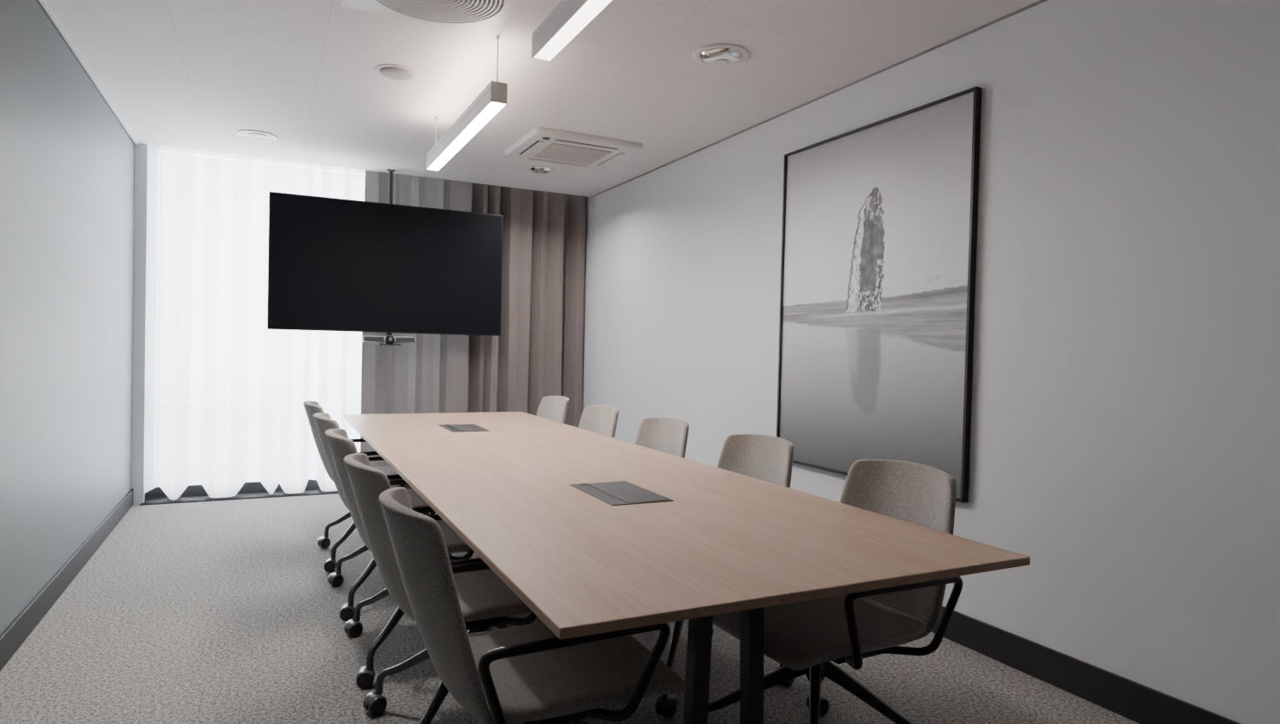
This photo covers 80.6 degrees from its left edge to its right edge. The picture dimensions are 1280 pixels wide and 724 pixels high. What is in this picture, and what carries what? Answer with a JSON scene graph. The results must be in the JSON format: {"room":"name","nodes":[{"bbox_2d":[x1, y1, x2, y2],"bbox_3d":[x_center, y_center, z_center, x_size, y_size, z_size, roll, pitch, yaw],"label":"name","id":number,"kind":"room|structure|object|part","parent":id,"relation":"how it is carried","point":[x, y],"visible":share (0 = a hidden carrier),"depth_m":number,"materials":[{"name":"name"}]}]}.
{"room":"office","nodes":[
{"label":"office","id":0,"kind":"room"},
{"bbox_2d":[0,0,134,635],"bbox_3d":[-2.127,-0.248,2.232,0.120,2.760,7.900,1,1,-26],"label":"wall","id":1,"kind":"structure","parent":0,"point":[67,163],"depth_m":3.42,"materials":[{"name":"grey glass"}]},
{"bbox_2d":[0,488,133,671],"bbox_3d":[-2.007,1.079,2.104,0.014,0.118,7.490,1,1,-26],"label":"baseboard","id":2,"kind":"structure","parent":1,"relation":"attached to","point":[17,632],"depth_m":3.43,"materials":[{"name":"grey"}]},
{"bbox_2d":[35,0,135,145],"bbox_3d":[-1.944,-1.445,2.040,0.006,0.008,7.460,1,1,-26],"label":"trim","id":3,"kind":"structure","parent":1,"relation":"attached to","point":[37,1],"depth_m":3.78,"materials":[{"name":"grey"}]},
{"bbox_2d":[39,0,138,145],"bbox_3d":[-1.936,-1.455,2.043,0.022,0.012,7.460,1,1,-26],"label":"trim","id":4,"kind":"structure","parent":1,"relation":"attached to","point":[43,2],"depth_m":3.79,"materials":[{"name":"white paint"}]},
{"bbox_2d":[131,143,148,505],"bbox_3d":[-3.617,-0.346,5.460,0.075,2.760,0.030,1,1,-26],"label":"window frame","id":5,"kind":"structure","parent":1,"relation":"attached to","point":[142,149],"depth_m":5.45,"materials":[{"name":"white metal"}]},
{"bbox_2d":[144,236,147,497],"bbox_3d":[-2.222,-0.333,6.525,3.521,2.760,0.120,1,1,-26],"label":"wall","id":6,"kind":"structure","parent":0,"point":[147,236],"depth_m":5.70,"materials":[{"name":"white paint"}]},
{"bbox_2d":[144,144,365,500],"bbox_3d":[-2.894,-0.337,5.925,1.658,2.740,0.187,1,1,-26],"label":"sheer curtain","id":7,"kind":"object","parent":6,"relation":"hanging from","point":[226,392],"visible":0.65,"depth_m":5.73,"materials":[{"name":"white fabric"}]},
{"bbox_2d":[360,169,586,487],"bbox_3d":[-1.406,-0.317,6.630,1.958,2.736,0.182,1,1,-26],"label":"curtain","id":8,"kind":"object","parent":6,"relation":"hanging from","point":[538,353],"visible":0.52,"depth_m":6.70,"materials":[{"name":"beige fabric"}]},
{"bbox_2d":[45,0,1040,197],"bbox_3d":[-0.341,-1.486,2.766,3.761,0.100,7.580,1,1,-26],"label":"ceiling","id":9,"kind":"structure","parent":0,"point":[189,74],"depth_m":3.80,"materials":[{"name":"white paint"}]},
{"bbox_2d":[237,129,277,140],"bbox_3d":[-2.581,-1.530,5.099,0.244,0.008,0.244,1,1,-26],"label":"recessed light","id":10,"kind":"object","parent":9,"relation":"in","point":[255,136],"visible":1,"depth_m":5.09,"materials":[{"name":"white paint"}]},
{"bbox_2d":[386,168,395,203],"bbox_3d":[-2.000,-0.938,6.043,0.600,1.200,0.093,1,1,-26],"label":"pole","id":11,"kind":"object","parent":9,"relation":"attached to","point":[391,171],"visible":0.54,"depth_m":6.04,"materials":[{"name":"grey metal"}]},
{"bbox_2d":[267,192,503,336],"bbox_3d":[-1.959,-0.737,5.970,1.760,1.012,0.075,1,1,-26],"label":"television","id":12,"kind":"object","parent":11,"relation":"attached to","point":[334,264],"visible":1,"depth_m":5.90,"materials":[{"name":"black plastic"}]},
{"bbox_2d":[361,332,416,345],"bbox_3d":[-1.964,-0.181,5.921,0.410,0.096,0.080,1,1,-26],"label":"bar","id":13,"kind":"object","parent":12,"relation":"attached to","point":[389,340],"visible":1,"depth_m":5.89,"materials":[{"name":"grey plastic"}]},
{"bbox_2d":[374,64,418,80],"bbox_3d":[-1.240,-1.468,3.843,0.208,0.020,0.208,1,1,-26],"label":"ceiling sensor","id":14,"kind":"object","parent":9,"relation":"attached to","point":[390,71],"visible":1,"depth_m":3.81,"materials":[{"name":"grey plastic"}]},
{"bbox_2d":[339,0,523,37],"bbox_3d":[-0.795,-1.440,2.939,0.644,0.020,0.650,1,1,-26],"label":"ceiling vent","id":15,"kind":"object","parent":9,"relation":"in","point":[486,18],"visible":1,"depth_m":3.09,"materials":[{"name":"white paint"}]},
{"bbox_2d":[425,35,507,170],"bbox_3d":[-0.957,-1.325,4.029,0.080,0.300,1.500,1,1,-26],"label":"pendant light","id":16,"kind":"object","parent":9,"relation":"hanging from","point":[492,99],"visible":1,"depth_m":3.76,"materials":[{"name":"white metal"}]},
{"bbox_2d":[428,101,505,170],"bbox_3d":[-0.960,-1.182,4.032,0.066,0.010,1.491,1,1,-26],"label":"diffuser","id":17,"kind":"object","parent":16,"relation":"attached to","point":[486,111],"depth_m":3.87,"materials":[{"name":"white plastic"}]},
{"bbox_2d":[526,165,555,174],"bbox_3d":[-0.771,-1.488,5.885,0.224,0.034,0.224,1,1,-26],"label":"recessed light","id":18,"kind":"object","parent":9,"relation":"in","point":[538,169],"visible":1,"depth_m":5.84,"materials":[{"name":"white paint"}]},
{"bbox_2d":[531,0,613,62],"bbox_3d":[-0.037,-1.267,2.172,0.080,0.300,1.495,1,1,-26],"label":"pendant light","id":19,"kind":"object","parent":9,"relation":"hanging from","point":[568,19],"visible":1,"depth_m":2.59,"materials":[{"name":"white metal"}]},
{"bbox_2d":[504,127,642,169],"bbox_3d":[-0.475,-1.462,5.245,0.770,0.046,0.740,1,1,-26],"label":"air conditioner","id":20,"kind":"object","parent":9,"relation":"attached to","point":[540,144],"visible":1,"depth_m":5.11,"materials":[{"name":"white plastic"}]},
{"bbox_2d":[532,143,611,164],"bbox_3d":[-0.475,-1.444,5.246,0.430,0.005,0.410,1,1,-26],"label":"grille","id":21,"kind":"object","parent":20,"relation":"attached to","point":[561,152],"depth_m":5.21,"materials":[{"name":"white plastic"}]},
{"bbox_2d":[692,43,750,67],"bbox_3d":[0.380,-1.415,3.527,0.274,0.034,0.274,1,1,-26],"label":"recessed light","id":22,"kind":"object","parent":9,"relation":"in","point":[718,55],"visible":1,"depth_m":3.48,"materials":[{"name":"white paint"}]},
{"bbox_2d":[0,494,1139,723],"bbox_3d":[-0.503,1.207,3.014,3.761,0.100,8.020,1,1,-26],"label":"floor","id":23,"kind":"structure","parent":0,"point":[218,612],"depth_m":2.96,"materials":[{"name":"grey carpet"}]},
{"bbox_2d":[139,479,411,506],"bbox_3d":[-2.119,1.012,6.339,3.460,0.085,0.290,1,1,-26],"label":"floor vent","id":24,"kind":"object","parent":23,"relation":"in","point":[156,496],"visible":0.29,"depth_m":5.82,"materials":[{"name":"grey metal"}]},
{"bbox_3d":[-2.112,1.052,6.324,3.460,0.006,0.255,1,1,-26],"label":"grille frame","id":25,"kind":"part","parent":24,"relation":"part of","materials":[{"name":"grey metal"}]},
{"bbox_2d":[302,401,404,572],"bbox_3d":[-1.548,0.664,4.322,0.706,0.885,0.602,1,1,-26],"label":"chair","id":26,"kind":"object","parent":23,"relation":"on","point":[311,408],"visible":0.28,"depth_m":4.11,"materials":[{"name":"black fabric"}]},
{"bbox_3d":[-1.725,0.459,4.228,0.306,0.487,0.485,1,1,-26],"label":"backrest","id":27,"kind":"part","parent":26,"relation":"part of","materials":[{"name":"grey fabric"}]},
{"bbox_3d":[-1.686,0.903,4.408,0.368,0.277,0.034,2,1,19],"label":"leg","id":28,"kind":"part","parent":26,"relation":"part of","materials":[{"name":"grey metal"}]},
{"bbox_3d":[-1.570,0.910,4.172,0.034,0.277,0.368,2,1,19],"label":"leg","id":29,"kind":"part","parent":26,"relation":"part of","materials":[{"name":"grey metal"}]},
{"bbox_3d":[-1.639,0.587,4.521,0.421,0.251,0.162,1,1,-26],"label":"armrest","id":30,"kind":"part","parent":26,"relation":"part of","materials":[{"name":"black"}]},
{"bbox_3d":[-1.443,0.600,4.127,0.421,0.251,0.162,1,1,-26],"label":"armrest","id":31,"kind":"part","parent":26,"relation":"part of","materials":[{"name":"black"}]},
{"bbox_3d":[-1.483,0.656,4.354,0.499,0.063,0.479,1,1,-26],"label":"seat","id":32,"kind":"part","parent":26,"relation":"part of","materials":[{"name":"grey fabric"}]},
{"bbox_2d":[313,413,436,621],"bbox_3d":[-1.198,0.685,3.636,0.706,0.885,0.602,1,1,-27],"label":"chair","id":33,"kind":"object","parent":23,"relation":"on","point":[323,422],"visible":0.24,"depth_m":3.42,"materials":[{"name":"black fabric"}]},
{"bbox_3d":[-1.373,0.481,3.539,0.306,0.487,0.485,1,1,-27],"label":"backrest","id":34,"kind":"part","parent":33,"relation":"part of","materials":[{"name":"grey fabric"}]},
{"bbox_3d":[-1.337,0.924,3.719,0.368,0.277,0.034,2,1,18],"label":"leg","id":35,"kind":"part","parent":33,"relation":"part of","materials":[{"name":"grey metal"}]},
{"bbox_3d":[-1.216,0.932,3.486,0.034,0.277,0.368,2,1,18],"label":"leg","id":36,"kind":"part","parent":33,"relation":"part of","materials":[{"name":"grey metal"}]},
{"bbox_3d":[-1.291,0.609,3.833,0.421,0.251,0.162,1,1,-27],"label":"armrest","id":37,"kind":"part","parent":33,"relation":"part of","materials":[{"name":"black"}]},
{"bbox_3d":[-1.089,0.621,3.442,0.421,0.251,0.162,1,1,-27],"label":"armrest","id":38,"kind":"part","parent":33,"relation":"part of","materials":[{"name":"black metal"}]},
{"bbox_3d":[-1.133,0.678,3.669,0.499,0.063,0.479,1,1,-27],"label":"seat","id":39,"kind":"part","parent":33,"relation":"part of","materials":[{"name":"grey fabric"}]},
{"bbox_2d":[325,429,508,689],"bbox_3d":[-0.874,0.705,2.995,0.706,0.885,0.602,1,1,-25],"label":"chair","id":40,"kind":"object","parent":23,"relation":"on","point":[340,446],"visible":0.33,"depth_m":2.78,"materials":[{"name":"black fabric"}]},
{"bbox_3d":[-1.052,0.500,2.904,0.306,0.487,0.485,1,1,-25],"label":"backrest","id":41,"kind":"part","parent":40,"relation":"part of","materials":[{"name":"grey fabric"}]},
{"bbox_3d":[-1.011,0.944,3.083,0.368,0.277,0.034,2,1,20],"label":"leg","id":42,"kind":"part","parent":40,"relation":"part of","materials":[{"name":"grey metal"}]},
{"bbox_3d":[-0.898,0.952,2.845,0.034,0.277,0.368,2,1,20],"label":"leg","id":43,"kind":"part","parent":40,"relation":"part of","materials":[{"name":"grey metal"}]},
{"bbox_3d":[-0.961,0.629,3.195,0.421,0.251,0.162,1,1,-25],"label":"armrest","id":44,"kind":"part","parent":40,"relation":"part of","materials":[{"name":"black"}]},
{"bbox_3d":[-0.773,0.641,2.797,0.421,0.251,0.162,1,1,-25],"label":"armrest","id":45,"kind":"part","parent":40,"relation":"part of","materials":[{"name":"black"}]},
{"bbox_3d":[-0.808,0.698,3.026,0.499,0.063,0.479,1,1,-25],"label":"seat","id":46,"kind":"part","parent":40,"relation":"part of","materials":[{"name":"grey fabric"}]},
{"bbox_3d":[-0.661,0.955,2.958,0.368,0.277,0.034,2,1,20],"label":"leg","id":47,"kind":"part","parent":40,"relation":"part of","materials":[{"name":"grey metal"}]},
{"bbox_2d":[343,453,585,723],"bbox_3d":[-0.554,0.725,2.359,0.706,0.885,0.602,1,1,-27],"label":"chair","id":48,"kind":"object","parent":23,"relation":"on","point":[486,602],"visible":0.49,"depth_m":2.18,"materials":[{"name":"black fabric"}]},
{"bbox_3d":[-0.729,0.521,2.262,0.306,0.487,0.485,1,1,-27],"label":"backrest","id":49,"kind":"part","parent":48,"relation":"part of","materials":[{"name":"grey fabric"}]},
{"bbox_3d":[-0.693,0.964,2.443,0.368,0.277,0.034,2,1,18],"label":"leg","id":50,"kind":"part","parent":48,"relation":"part of","materials":[{"name":"grey metal"}]},
{"bbox_3d":[-0.648,0.649,2.556,0.421,0.251,0.162,1,1,-27],"label":"armrest","id":51,"kind":"part","parent":48,"relation":"part of","materials":[{"name":"black metal"}]},
{"bbox_3d":[-0.573,0.972,2.210,0.034,0.277,0.368,2,1,18],"label":"leg","id":52,"kind":"part","parent":48,"relation":"part of","materials":[{"name":"grey metal"}]},
{"bbox_3d":[-0.539,0.790,2.369,0.180,0.045,0.310,1,1,-27],"label":"seat mount","id":53,"kind":"part","parent":48,"relation":"part of","materials":[{"name":"black metal"}]},
{"bbox_3d":[-0.489,0.718,2.393,0.499,0.063,0.479,1,1,-27],"label":"seat","id":54,"kind":"part","parent":48,"relation":"part of","materials":[{"name":"grey fabric"}]},
{"bbox_3d":[-0.446,0.661,2.166,0.421,0.251,0.162,1,1,-27],"label":"armrest","id":55,"kind":"part","parent":48,"relation":"part of","materials":[{"name":"black"}]},
{"bbox_3d":[-0.340,0.975,2.330,0.368,0.277,0.034,2,1,18],"label":"leg","id":56,"kind":"part","parent":48,"relation":"part of","materials":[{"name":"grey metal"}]},
{"bbox_2d":[378,487,687,723],"bbox_3d":[-0.262,0.743,1.814,0.706,0.885,0.602,1,1,-26],"label":"chair","id":57,"kind":"object","parent":23,"relation":"on","point":[522,674],"visible":0.95,"depth_m":1.63,"materials":[{"name":"grey fabric"}]},
{"bbox_3d":[-0.438,0.538,1.720,0.306,0.487,0.485,1,1,-26],"label":"backrest","id":58,"kind":"part","parent":57,"relation":"part of","materials":[{"name":"grey fabric"}]},
{"bbox_3d":[-0.352,0.666,2.012,0.421,0.251,0.162,1,1,-26],"label":"armrest","id":59,"kind":"part","parent":57,"relation":"part of","materials":[{"name":"black"}]},
{"bbox_3d":[-0.246,0.808,1.823,0.180,0.045,0.310,1,1,-26],"label":"seat mount","id":60,"kind":"part","parent":57,"relation":"part of","materials":[{"name":"black metal"}]},
{"bbox_3d":[-0.048,0.993,1.781,0.368,0.277,0.034,2,1,19],"label":"leg","id":61,"kind":"part","parent":57,"relation":"part of","materials":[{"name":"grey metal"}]},
{"bbox_3d":[-0.156,0.679,1.618,0.421,0.251,0.162,1,1,-26],"label":"armrest","id":62,"kind":"part","parent":57,"relation":"part of","materials":[{"name":"black"}]},
{"bbox_3d":[-0.196,0.735,1.846,0.499,0.063,0.479,1,1,-26],"label":"seat","id":63,"kind":"part","parent":57,"relation":"part of","materials":[{"name":"grey fabric"}]},
{"bbox_3d":[-0.164,0.985,2.016,0.034,0.277,0.368,2,1,19],"label":"leg","id":64,"kind":"part","parent":57,"relation":"part of","materials":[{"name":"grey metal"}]},
{"bbox_2d":[536,395,569,424],"bbox_3d":[-0.821,0.669,4.931,0.706,0.885,0.602,1,1,-29],"label":"chair","id":65,"kind":"object","parent":23,"relation":"on","point":[553,408],"visible":0.17,"depth_m":5.12,"materials":[{"name":"beige fabric"}]},
{"bbox_2d":[578,405,619,438],"bbox_3d":[-0.475,0.691,4.232,0.706,0.885,0.602,1,1,-29],"label":"chair","id":66,"kind":"object","parent":23,"relation":"on","point":[602,420],"visible":0.13,"depth_m":4.42,"materials":[{"name":"beige fabric"}]},
{"bbox_2d":[634,417,688,458],"bbox_3d":[-0.129,0.713,3.523,0.706,0.885,0.602,1,1,-30],"label":"chair","id":67,"kind":"object","parent":23,"relation":"on","point":[667,435],"visible":0.19,"depth_m":3.70,"materials":[{"name":"beige fabric"}]},
{"bbox_2d":[343,412,1029,723],"bbox_3d":[-0.505,0.779,3.397,1.214,0.740,4.070,1,1,-26],"label":"conference table","id":68,"kind":"object","parent":23,"relation":"on","point":[728,542],"visible":0.9,"depth_m":1.97,"materials":[{"name":"brown wood"}]},
{"bbox_2d":[437,424,489,432],"bbox_3d":[-1.012,0.377,4.327,0.210,0.004,0.370,1,1,-26],"label":"hatch","id":69,"kind":"object","parent":68,"relation":"on","point":[458,427],"visible":1,"depth_m":4.30,"materials":[{"name":"grey metal"}]},
{"bbox_3d":[-0.989,0.377,4.339,0.138,0.004,0.350,1,1,-26],"label":"lid","id":70,"kind":"part","parent":69,"relation":"part of","materials":[{"name":"grey metal"}]},
{"bbox_2d":[570,481,674,506],"bbox_3d":[-0.069,0.434,2.516,0.213,0.004,0.365,1,1,-26],"label":"hatch","id":71,"kind":"object","parent":68,"relation":"on","point":[618,493],"visible":1,"depth_m":2.49,"materials":[{"name":"grey metal"}]},
{"bbox_3d":[0.142,0.857,1.900,0.068,0.674,0.046,1,1,-26],"label":"leg","id":72,"kind":"part","parent":68,"relation":"part of","materials":[{"name":"grey metal"}]},
{"bbox_3d":[0.292,0.859,1.974,0.068,0.674,0.046,1,1,-26],"label":"leg","id":73,"kind":"part","parent":68,"relation":"part of","materials":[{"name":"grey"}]},
{"bbox_2d":[655,434,794,718],"bbox_3d":[0.225,0.734,2.873,0.706,0.885,0.602,1,1,-30],"label":"chair","id":74,"kind":"object","parent":23,"relation":"on","point":[767,458],"visible":0.22,"depth_m":2.99,"materials":[{"name":"beige fabric"}]},
{"bbox_3d":[0.130,0.980,2.673,0.034,0.277,0.368,2,1,15],"label":"leg","id":75,"kind":"part","parent":74,"relation":"part of","materials":[{"name":"grey metal"}]},
{"bbox_3d":[0.404,0.534,2.971,0.306,0.487,0.485,1,1,-30],"label":"backrest","id":76,"kind":"part","parent":74,"relation":"part of","materials":[{"name":"grey fabric"}]},
{"bbox_2d":[708,459,963,723],"bbox_3d":[0.553,0.754,2.219,0.718,0.885,0.602,1,1,-28],"label":"chair","id":77,"kind":"object","parent":23,"relation":"on","point":[805,637],"visible":0.74,"depth_m":2.16,"materials":[{"name":"beige fabric"}]},
{"bbox_3d":[0.329,0.993,2.247,0.368,0.277,0.034,2,1,14],"label":"leg","id":78,"kind":"part","parent":77,"relation":"part of","materials":[{"name":"grey metal"}]},
{"bbox_3d":[0.466,1.000,2.023,0.034,0.277,0.368,2,1,14],"label":"leg","id":79,"kind":"part","parent":77,"relation":"part of","materials":[{"name":"grey metal"}]},
{"bbox_3d":[0.495,0.744,2.188,0.510,0.072,0.486,1,1,-28],"label":"seat","id":80,"kind":"part","parent":77,"relation":"part of","materials":[{"name":"grey fabric"}]},
{"bbox_3d":[0.540,0.819,2.214,0.180,0.045,0.310,1,1,-28],"label":"seat mount","id":81,"kind":"part","parent":77,"relation":"part of","materials":[{"name":"black metal"}]},
{"bbox_3d":[0.690,1.003,2.160,0.368,0.277,0.034,2,1,14],"label":"leg","id":82,"kind":"part","parent":77,"relation":"part of","materials":[{"name":"grey metal"}]},
{"bbox_3d":[0.741,0.555,2.314,0.306,0.487,0.485,1,1,-28],"label":"backrest","id":83,"kind":"part","parent":77,"relation":"part of","materials":[{"name":"grey fabric"}]},
{"bbox_3d":[0.659,0.691,2.024,0.421,0.251,0.162,1,1,-28],"label":"armrest","id":84,"kind":"part","parent":77,"relation":"part of","materials":[{"name":"black"}]},
{"bbox_2d":[581,0,1279,723],"bbox_3d":[1.135,-0.201,3.849,0.120,2.760,7.900,1,1,-26],"label":"wall","id":85,"kind":"structure","parent":0,"point":[1125,433],"depth_m":2.74,"materials":[{"name":"white paint"}]},
{"bbox_2d":[590,0,1047,197],"bbox_3d":[1.204,-1.411,3.600,0.010,0.007,7.460,1,1,-26],"label":"trim","id":86,"kind":"structure","parent":85,"relation":"attached to","point":[1040,1],"depth_m":3.78,"materials":[{"name":"grey"}]},
{"bbox_2d":[776,86,982,502],"bbox_3d":[1.103,-0.295,3.743,0.033,1.738,1.300,1,1,-26],"label":"framed picture","id":87,"kind":"object","parent":85,"relation":"attached to","point":[878,258],"visible":0.96,"depth_m":3.61,"materials":[{"name":"black paper"}]},
{"bbox_2d":[931,605,1240,723],"bbox_3d":[1.135,1.119,3.661,0.014,0.130,7.490,1,1,-26],"label":"baseboard","id":88,"kind":"structure","parent":85,"relation":"attached to","point":[1140,704],"depth_m":2.74,"materials":[{"name":"grey"}]}
]}

